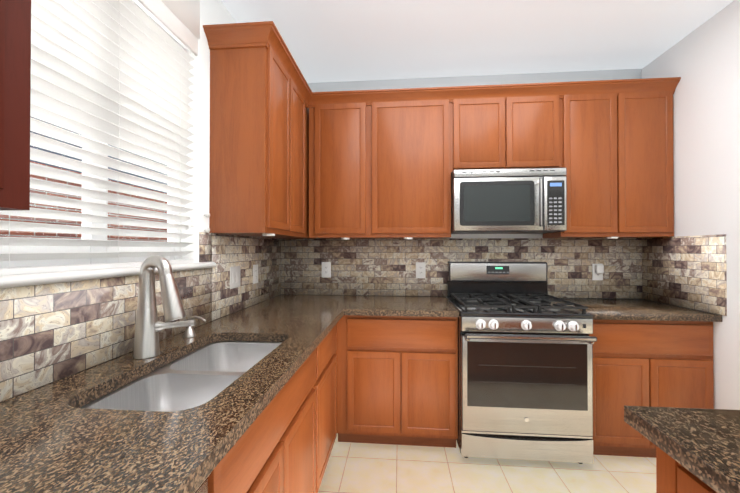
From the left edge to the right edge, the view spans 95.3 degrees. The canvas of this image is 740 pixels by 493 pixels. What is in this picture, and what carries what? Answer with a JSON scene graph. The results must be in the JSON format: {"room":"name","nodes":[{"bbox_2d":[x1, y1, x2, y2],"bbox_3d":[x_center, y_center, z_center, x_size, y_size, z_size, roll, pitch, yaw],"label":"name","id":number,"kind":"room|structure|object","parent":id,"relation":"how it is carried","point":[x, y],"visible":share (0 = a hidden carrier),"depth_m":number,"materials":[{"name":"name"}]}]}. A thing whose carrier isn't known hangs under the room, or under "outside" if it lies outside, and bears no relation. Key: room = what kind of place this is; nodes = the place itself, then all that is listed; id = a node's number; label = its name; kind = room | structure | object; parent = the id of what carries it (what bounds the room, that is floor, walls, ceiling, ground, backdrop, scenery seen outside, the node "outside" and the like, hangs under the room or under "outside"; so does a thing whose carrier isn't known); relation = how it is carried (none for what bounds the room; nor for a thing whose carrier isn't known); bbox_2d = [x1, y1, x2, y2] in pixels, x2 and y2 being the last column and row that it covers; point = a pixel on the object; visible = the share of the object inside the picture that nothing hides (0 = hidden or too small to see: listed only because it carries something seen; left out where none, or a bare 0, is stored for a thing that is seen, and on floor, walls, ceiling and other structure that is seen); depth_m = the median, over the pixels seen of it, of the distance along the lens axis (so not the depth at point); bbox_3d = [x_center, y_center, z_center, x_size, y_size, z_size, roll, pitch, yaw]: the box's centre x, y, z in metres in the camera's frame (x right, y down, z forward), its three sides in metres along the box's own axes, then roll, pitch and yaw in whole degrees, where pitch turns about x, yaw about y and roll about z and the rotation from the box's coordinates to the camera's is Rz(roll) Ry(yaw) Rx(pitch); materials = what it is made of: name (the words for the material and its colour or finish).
{"room":"kitchen","nodes":[
{"label":"kitchen","id":0,"kind":"room"},
{"bbox_2d":[22,0,275,286],"bbox_3d":[-1.116,-0.055,-0.367,0.150,2.703,6.500,0,0,5],"label":"wall","id":1,"kind":"structure","parent":0,"point":[193,16],"depth_m":1.71,"materials":[{"name":"paint"}]},
{"bbox_2d":[0,0,30,210],"bbox_3d":[-0.814,-0.585,0.370,0.323,1.027,0.575,0,0,5],"label":"upper cabinet","id":2,"kind":"object","parent":1,"relation":"attached to","point":[15,54],"visible":1,"depth_m":0.59,"materials":[{"name":"brown wood"}]},
{"bbox_2d":[0,0,215,288],"bbox_3d":[-0.950,-0.471,1.275,0.166,1.159,1.075,0,0,5],"label":"window","id":3,"kind":"structure","parent":1,"relation":"in","point":[20,249],"depth_m":1.17,"materials":[{"name":"white plastic"}]},
{"bbox_2d":[0,0,197,275],"bbox_3d":[-0.934,-0.484,1.241,0.080,1.130,0.922,0,0,5],"label":"window blind","id":4,"kind":"object","parent":3,"relation":"attached to","point":[119,68],"visible":0.96,"depth_m":1.22,"materials":[{"name":"white plastic"}]},
{"bbox_2d":[0,232,280,401],"bbox_3d":[-0.911,0.158,1.065,0.008,0.469,3.592,0,0,5],"label":"backsplash","id":5,"kind":"structure","parent":1,"relation":"attached to","point":[51,333],"depth_m":1.13,"materials":[{"name":"multicoloured stone"}]},
{"bbox_2d":[230,266,239,288],"bbox_3d":[-0.816,0.186,2.049,0.010,0.130,0.124,0,0,5],"label":"light switch","id":6,"kind":"object","parent":5,"relation":"attached to","point":[235,277],"visible":1,"depth_m":2.03,"materials":[{"name":"white plastic"}]},
{"bbox_2d":[253,264,257,283],"bbox_3d":[-0.792,0.191,2.339,0.008,0.130,0.078,0,0,5],"label":"electrical outlet","id":7,"kind":"object","parent":5,"relation":"attached to","point":[255,273],"visible":1,"depth_m":2.33,"materials":[{"name":"white plastic"}]},
{"bbox_2d":[204,212,209,232],"bbox_3d":[-0.843,-0.124,1.743,0.027,0.105,0.027,0,0,5],"label":"cleats","id":8,"kind":"object","parent":1,"relation":"attached to","point":[207,215],"visible":0.94,"depth_m":1.74,"materials":[{"name":"white plastic"}]},
{"bbox_2d":[207,33,294,236],"bbox_3d":[-0.675,-0.579,1.956,0.323,1.015,0.358,0,0,5],"label":"upper cabinet","id":9,"kind":"object","parent":1,"relation":"attached to","point":[293,155],"depth_m":1.78,"materials":[{"name":"brown wood"}]},
{"bbox_2d":[264,77,306,238],"bbox_3d":[-0.645,-0.576,2.304,0.323,1.015,0.340,0,0,5],"label":"upper cabinet","id":10,"kind":"object","parent":1,"relation":"attached to","point":[300,97],"depth_m":2.35,"materials":[{"name":"brown wood"}]},
{"bbox_2d":[308,68,640,298],"bbox_3d":[0.607,-0.031,2.820,3.028,2.703,0.150,0,0,5],"label":"wall","id":11,"kind":"structure","parent":0,"point":[596,75],"depth_m":2.73,"materials":[{"name":"paint"}]},
{"bbox_2d":[311,97,370,238],"bbox_3d":[-0.222,-0.573,2.658,0.452,1.015,0.323,0,0,5],"label":"upper cabinet","id":12,"kind":"object","parent":11,"relation":"attached to","point":[340,126],"depth_m":2.50,"materials":[{"name":"brown wood"}]},
{"bbox_2d":[371,93,454,238],"bbox_3d":[0.301,-0.574,2.612,0.598,1.015,0.323,0,0,5],"label":"upper cabinet","id":13,"kind":"object","parent":11,"relation":"attached to","point":[413,134],"depth_m":2.45,"materials":[{"name":"brown wood"}]},
{"bbox_2d":[281,238,641,298],"bbox_3d":[0.675,0.170,2.733,2.862,0.469,0.008,0,0,5],"label":"backsplash","id":14,"kind":"structure","parent":11,"relation":"attached to","point":[376,267],"depth_m":2.74,"materials":[{"name":"multicoloured stone"}]},
{"bbox_2d":[322,262,330,277],"bbox_3d":[-0.365,0.194,2.815,0.078,0.130,0.008,0,0,5],"label":"electrical outlet","id":15,"kind":"object","parent":14,"relation":"attached to","point":[326,269],"visible":1,"depth_m":2.81,"materials":[{"name":"white plastic"}]},
{"bbox_2d":[416,262,425,277],"bbox_3d":[0.413,0.194,2.747,0.078,0.130,0.008,0,0,5],"label":"electrical outlet","id":16,"kind":"object","parent":14,"relation":"attached to","point":[420,269],"visible":1,"depth_m":2.75,"materials":[{"name":"white plastic"}]},
{"bbox_2d":[592,264,603,279],"bbox_3d":[1.772,0.199,2.612,0.078,0.130,0.040,0,0,5],"label":"electrical outlet","id":17,"kind":"object","parent":14,"relation":"attached to","point":[597,271],"visible":1,"depth_m":2.62,"materials":[{"name":"white plastic"}]},
{"bbox_2d":[455,89,506,169],"bbox_3d":[0.788,-0.810,2.571,0.380,0.544,0.323,0,0,5],"label":"upper cabinet","id":18,"kind":"object","parent":11,"relation":"attached to","point":[480,118],"depth_m":2.41,"materials":[{"name":"brown wood"}]},
{"bbox_2d":[507,89,566,168],"bbox_3d":[1.167,-0.810,2.538,0.380,0.544,0.323,0,0,5],"label":"upper cabinet","id":19,"kind":"object","parent":11,"relation":"attached to","point":[536,118],"depth_m":2.38,"materials":[{"name":"brown wood"}]},
{"bbox_2d":[451,167,566,233],"bbox_3d":[0.972,-0.318,2.487,0.752,0.432,0.435,0,0,5],"label":"microwave","id":20,"kind":"object","parent":19,"relation":"attached to","point":[513,201],"visible":1,"depth_m":2.31,"materials":[{"name":"metal"}]},
{"bbox_2d":[543,85,622,237],"bbox_3d":[1.541,-0.575,2.504,0.371,1.015,0.323,0,0,5],"label":"upper cabinet","id":21,"kind":"object","parent":11,"relation":"attached to","point":[594,175],"depth_m":2.34,"materials":[{"name":"brown wood"}]},
{"bbox_2d":[618,85,676,237],"bbox_3d":[1.910,-0.575,2.471,0.369,1.015,0.323,0,0,5],"label":"upper cabinet","id":22,"kind":"object","parent":11,"relation":"attached to","point":[648,163],"depth_m":2.31,"materials":[{"name":"brown wood"}]},
{"bbox_2d":[263,234,617,239],"bbox_3d":[0.571,-0.062,2.136,2.293,0.014,0.748,0,0,5],"label":"under-cabinet light","id":23,"kind":"object","parent":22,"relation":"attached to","point":[411,237],"visible":1,"depth_m":2.36,"materials":[{"name":"white plastic"}]},
{"bbox_2d":[221,0,733,82],"bbox_3d":[1.947,-1.483,-0.624,6.300,0.150,6.800,0,0,5],"label":"ceiling","id":24,"kind":"structure","parent":0,"point":[340,40],"depth_m":2.20,"materials":[{"name":"paint"}]},
{"bbox_2d":[318,433,655,492],"bbox_3d":[1.947,1.370,-0.645,6.300,0.150,6.800,0,0,5],"label":"floor","id":25,"kind":"structure","parent":0,"point":[351,467],"depth_m":1.95,"materials":[{"name":"tile"}]},
{"bbox_2d":[194,473,210,492],"bbox_3d":[-0.635,0.868,0.421,0.610,0.868,0.600,0,0,5],"label":"dishwasher","id":26,"kind":"object","parent":25,"relation":"on","point":[202,487],"visible":0.08,"depth_m":0.68,"materials":[{"name":"silver metal"}]},
{"bbox_2d":[332,315,457,447],"bbox_3d":[0.193,0.880,2.465,0.785,0.876,0.612,0,0,5],"label":"base cabinet","id":27,"kind":"object","parent":25,"relation":"on","point":[392,380],"depth_m":2.17,"materials":[{"name":"brown wood"}]},
{"bbox_2d":[0,294,355,492],"bbox_3d":[-0.586,0.412,1.038,0.660,0.038,3.599,0,0,5],"label":"countertop","id":28,"kind":"structure","parent":27,"relation":"on","point":[55,437],"depth_m":0.76,"materials":[{"name":"stone"}]},
{"bbox_2d":[133,255,195,358],"bbox_3d":[-0.750,0.213,1.224,0.196,0.362,0.118,0,0,5],"label":"faucet","id":29,"kind":"object","parent":28,"relation":"on","point":[149,326],"visible":1,"depth_m":1.19,"materials":[{"name":"silver metal"}]},
{"bbox_2d":[80,341,282,411],"bbox_3d":[-0.564,0.539,1.176,0.430,0.208,0.800,0,0,5],"label":"sink basin","id":30,"kind":"object","parent":28,"relation":"in","point":[202,375],"visible":0.21,"depth_m":1.15,"materials":[{"name":"silver metal"}]},
{"bbox_2d":[183,316,206,337],"bbox_3d":[-0.768,0.349,1.482,0.103,0.092,0.052,0,0,5],"label":"soap dispenser","id":31,"kind":"object","parent":28,"relation":"on","point":[189,332],"visible":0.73,"depth_m":1.47,"materials":[{"name":"silver metal"}]},
{"bbox_2d":[348,295,458,316],"bbox_3d":[0.227,0.422,2.449,0.713,0.038,0.648,0,0,5],"label":"countertop","id":32,"kind":"structure","parent":27,"relation":"on","point":[420,306],"depth_m":2.26,"materials":[{"name":"stone"}]},
{"bbox_2d":[447,261,596,463],"bbox_3d":[0.957,0.717,2.310,0.758,1.200,0.735,0,0,5],"label":"range","id":33,"kind":"object","parent":25,"relation":"on","point":[525,366],"visible":1,"depth_m":2.02,"materials":[{"name":"metal"}]},
{"bbox_2d":[589,320,713,457],"bbox_3d":[1.714,0.879,2.333,0.737,0.875,0.612,0,0,5],"label":"base cabinet","id":34,"kind":"object","parent":25,"relation":"on","point":[649,363],"visible":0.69,"depth_m":2.04,"materials":[{"name":"brown wood"}]},
{"bbox_2d":[557,298,721,321],"bbox_3d":[1.712,0.421,2.319,0.737,0.038,0.648,0,0,5],"label":"countertop","id":35,"kind":"structure","parent":34,"relation":"on","point":[617,309],"depth_m":2.08,"materials":[{"name":"stone"}]},
{"bbox_2d":[656,446,716,492],"bbox_3d":[1.309,0.859,-0.409,1.512,0.875,2.251,0,0,5],"label":"base cabinet","id":36,"kind":"object","parent":25,"relation":"on","point":[673,475],"visible":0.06,"depth_m":0.73,"materials":[{"name":"brown wood"}]},
{"bbox_2d":[624,406,739,492],"bbox_3d":[1.340,0.401,-0.435,1.645,0.038,2.398,0,0,5],"label":"countertop","id":37,"kind":"structure","parent":36,"relation":"on","point":[703,445],"depth_m":0.70,"materials":[{"name":"stone"}]},
{"bbox_2d":[641,0,739,409],"bbox_3d":[3.710,-0.036,2.147,3.272,2.703,0.950,0,0,5],"label":"wall block","id":38,"kind":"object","parent":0,"point":[702,61],"visible":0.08,"depth_m":2.01,"materials":[{"name":"paint"}]},
{"bbox_2d":[642,234,726,315],"bbox_3d":[2.075,0.167,2.276,0.008,0.469,0.675,0,0,5],"label":"backsplash","id":39,"kind":"structure","parent":38,"relation":"attached to","point":[689,272],"depth_m":2.19,"materials":[{"name":"multicoloured stone"}]},
{"bbox_3d":[-5.490,1.384,1.259,8.850,0.149,12.000,0,0,5],"label":"ground","id":40,"kind":"structure","parent":0,"visible":0},
{"bbox_2d":[0,161,166,241],"bbox_3d":[-3.572,0.233,1.100,0.200,2.150,10.000,0,0,5],"label":"fence","id":41,"kind":"object","parent":40,"relation":"on","point":[42,234],"depth_m":3.65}
]}

